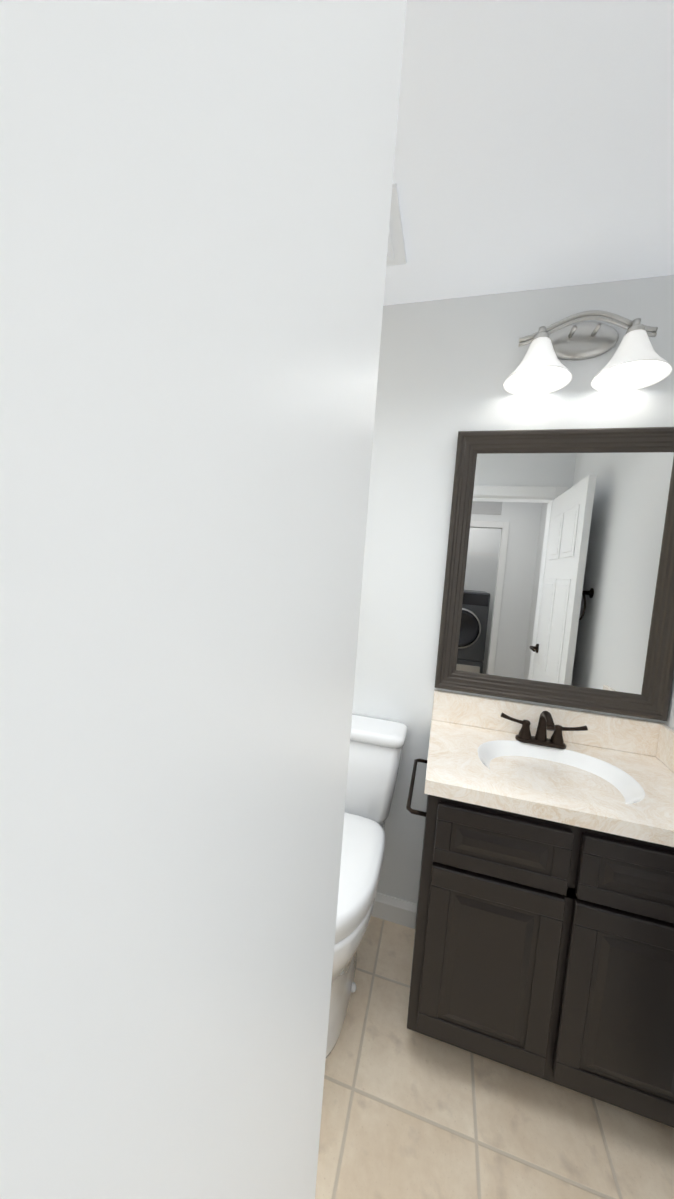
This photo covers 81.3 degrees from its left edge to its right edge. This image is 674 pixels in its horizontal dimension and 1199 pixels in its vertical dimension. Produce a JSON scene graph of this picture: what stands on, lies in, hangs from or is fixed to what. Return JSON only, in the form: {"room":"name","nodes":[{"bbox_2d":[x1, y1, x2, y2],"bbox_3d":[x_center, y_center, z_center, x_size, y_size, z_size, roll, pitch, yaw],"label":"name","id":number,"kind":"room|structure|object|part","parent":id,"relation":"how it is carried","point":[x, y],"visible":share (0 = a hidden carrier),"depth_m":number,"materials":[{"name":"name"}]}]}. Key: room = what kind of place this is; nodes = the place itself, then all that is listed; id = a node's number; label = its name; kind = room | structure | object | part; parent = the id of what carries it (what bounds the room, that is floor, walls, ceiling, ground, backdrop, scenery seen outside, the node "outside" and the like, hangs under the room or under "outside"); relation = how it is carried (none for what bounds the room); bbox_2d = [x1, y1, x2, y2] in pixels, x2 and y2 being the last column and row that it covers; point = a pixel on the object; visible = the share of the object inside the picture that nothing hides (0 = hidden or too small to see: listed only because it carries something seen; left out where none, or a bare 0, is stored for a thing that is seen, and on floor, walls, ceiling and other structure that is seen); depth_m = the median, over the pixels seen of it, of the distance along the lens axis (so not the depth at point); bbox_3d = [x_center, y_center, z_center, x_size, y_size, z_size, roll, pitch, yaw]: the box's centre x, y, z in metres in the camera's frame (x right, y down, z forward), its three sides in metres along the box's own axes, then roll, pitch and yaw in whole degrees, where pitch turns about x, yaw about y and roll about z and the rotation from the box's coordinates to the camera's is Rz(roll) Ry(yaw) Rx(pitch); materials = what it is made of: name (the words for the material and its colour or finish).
{"room":"bathroom","nodes":[
{"label":"bathroom","id":0,"kind":"room"},
{"bbox_2d":[315,916,673,1198],"bbox_3d":[-0.249,1.393,1.060,2.520,0.060,1.610,5,5,15],"label":"floor","id":1,"kind":"structure","parent":0,"point":[406,1113],"depth_m":1.05,"materials":[{"name":"tile"}]},
{"bbox_2d":[326,714,407,1057],"bbox_3d":[-0.044,0.923,1.327,0.434,0.861,0.724,5,5,15],"label":"toilet","id":2,"kind":"object","parent":1,"relation":"on","point":[375,748],"visible":0.42,"depth_m":1.31,"materials":[{"name":"white ceramic"}]},
{"bbox_3d":[-0.058,0.814,1.220,0.381,0.076,0.518,5,5,15],"label":"lid","id":3,"kind":"part","parent":2,"relation":"part of","materials":[{"name":"white plastic"}]},
{"bbox_3d":[0.049,0.674,1.565,0.400,0.313,0.176,5,5,15],"label":"tank","id":4,"kind":"part","parent":2,"relation":"part of","materials":[{"name":"white ceramic"}]},
{"bbox_3d":[0.060,0.498,1.547,0.424,0.037,0.188,5,5,15],"label":"tank lid","id":5,"kind":"part","parent":2,"relation":"part of","materials":[{"name":"white ceramic"}]},
{"bbox_2d":[406,690,673,1127],"bbox_3d":[0.630,0.897,1.262,0.818,1.019,0.490,5,5,15],"label":"bathroom vanity","id":6,"kind":"object","parent":1,"relation":"on","point":[543,948],"visible":1,"depth_m":1.06,"materials":[{"name":"black wood"}]},
{"bbox_2d":[500,710,587,749],"bbox_3d":[0.716,0.448,1.347,0.280,0.129,0.144,5,5,15],"label":"faucet","id":7,"kind":"object","parent":6,"relation":"on","point":[524,739],"depth_m":1.38,"materials":[{"name":"brown metal"}]},
{"bbox_2d":[352,275,673,924],"bbox_3d":[0.090,0.091,1.671,2.420,2.480,0.100,5,5,15],"label":"wall","id":8,"kind":"structure","parent":0,"point":[447,368],"depth_m":1.51,"materials":[{"name":"white paint"}]},
{"bbox_2d":[371,892,416,928],"bbox_3d":[0.014,1.279,1.704,0.646,0.100,0.014,5,5,15],"label":"baseboard","id":9,"kind":"structure","parent":8,"relation":"attached to","point":[394,910],"depth_m":1.64,"materials":[{"name":"white paint"}]},
{"bbox_2d":[435,427,673,720],"bbox_3d":[0.784,-0.105,1.396,0.765,0.968,0.034,5,5,15],"label":"mirror","id":10,"kind":"object","parent":8,"relation":"attached to","point":[559,582],"visible":1,"depth_m":1.40,"materials":[{"name":"brown mirror"}]},
{"bbox_2d":[503,310,671,394],"bbox_3d":[0.807,-0.829,1.273,0.478,0.226,0.208,5,5,15],"label":"sconce","id":11,"kind":"object","parent":8,"relation":"attached to","point":[636,361],"visible":1,"depth_m":1.30,"materials":[{"name":"white glass"}]},
{"bbox_3d":[0.820,-0.883,1.299,0.403,0.120,0.111,5,5,15],"label":"arm","id":12,"kind":"part","parent":11,"relation":"part of"},
{"bbox_2d":[383,0,673,305],"bbox_3d":[-0.077,-1.131,0.827,2.520,0.060,1.670,5,5,15],"label":"ceiling","id":13,"kind":"structure","parent":0,"point":[534,147],"depth_m":0.93,"materials":[{"name":"white paint"}]},
{"bbox_2d":[386,183,406,266],"bbox_3d":[0.064,-1.106,1.200,0.270,0.027,0.270,5,5,15],"label":"fan","id":14,"kind":"object","parent":13,"relation":"attached to","point":[396,253],"visible":0.25,"depth_m":1.19,"materials":[{"name":"white"}]},
{"bbox_2d":[664,676,673,729],"bbox_3d":[0.983,0.244,0.565,0.100,2.480,1.570,5,5,15],"label":"wall","id":15,"kind":"structure","parent":0,"point":[669,722],"depth_m":1.32,"materials":[{"name":"white paint"}]},
{"bbox_3d":[-0.763,0.141,0.289,1.510,2.480,0.120,5,5,15],"label":"wall","id":16,"kind":"structure","parent":0,"visible":0},
{"bbox_2d":[0,0,406,1198],"bbox_3d":[0.288,0.459,0.017,0.710,2.040,0.120,5,5,15],"label":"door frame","id":17,"kind":"structure","parent":16,"relation":"attached to","point":[194,212],"depth_m":0.04,"materials":[{"name":"white paint"}]}
]}

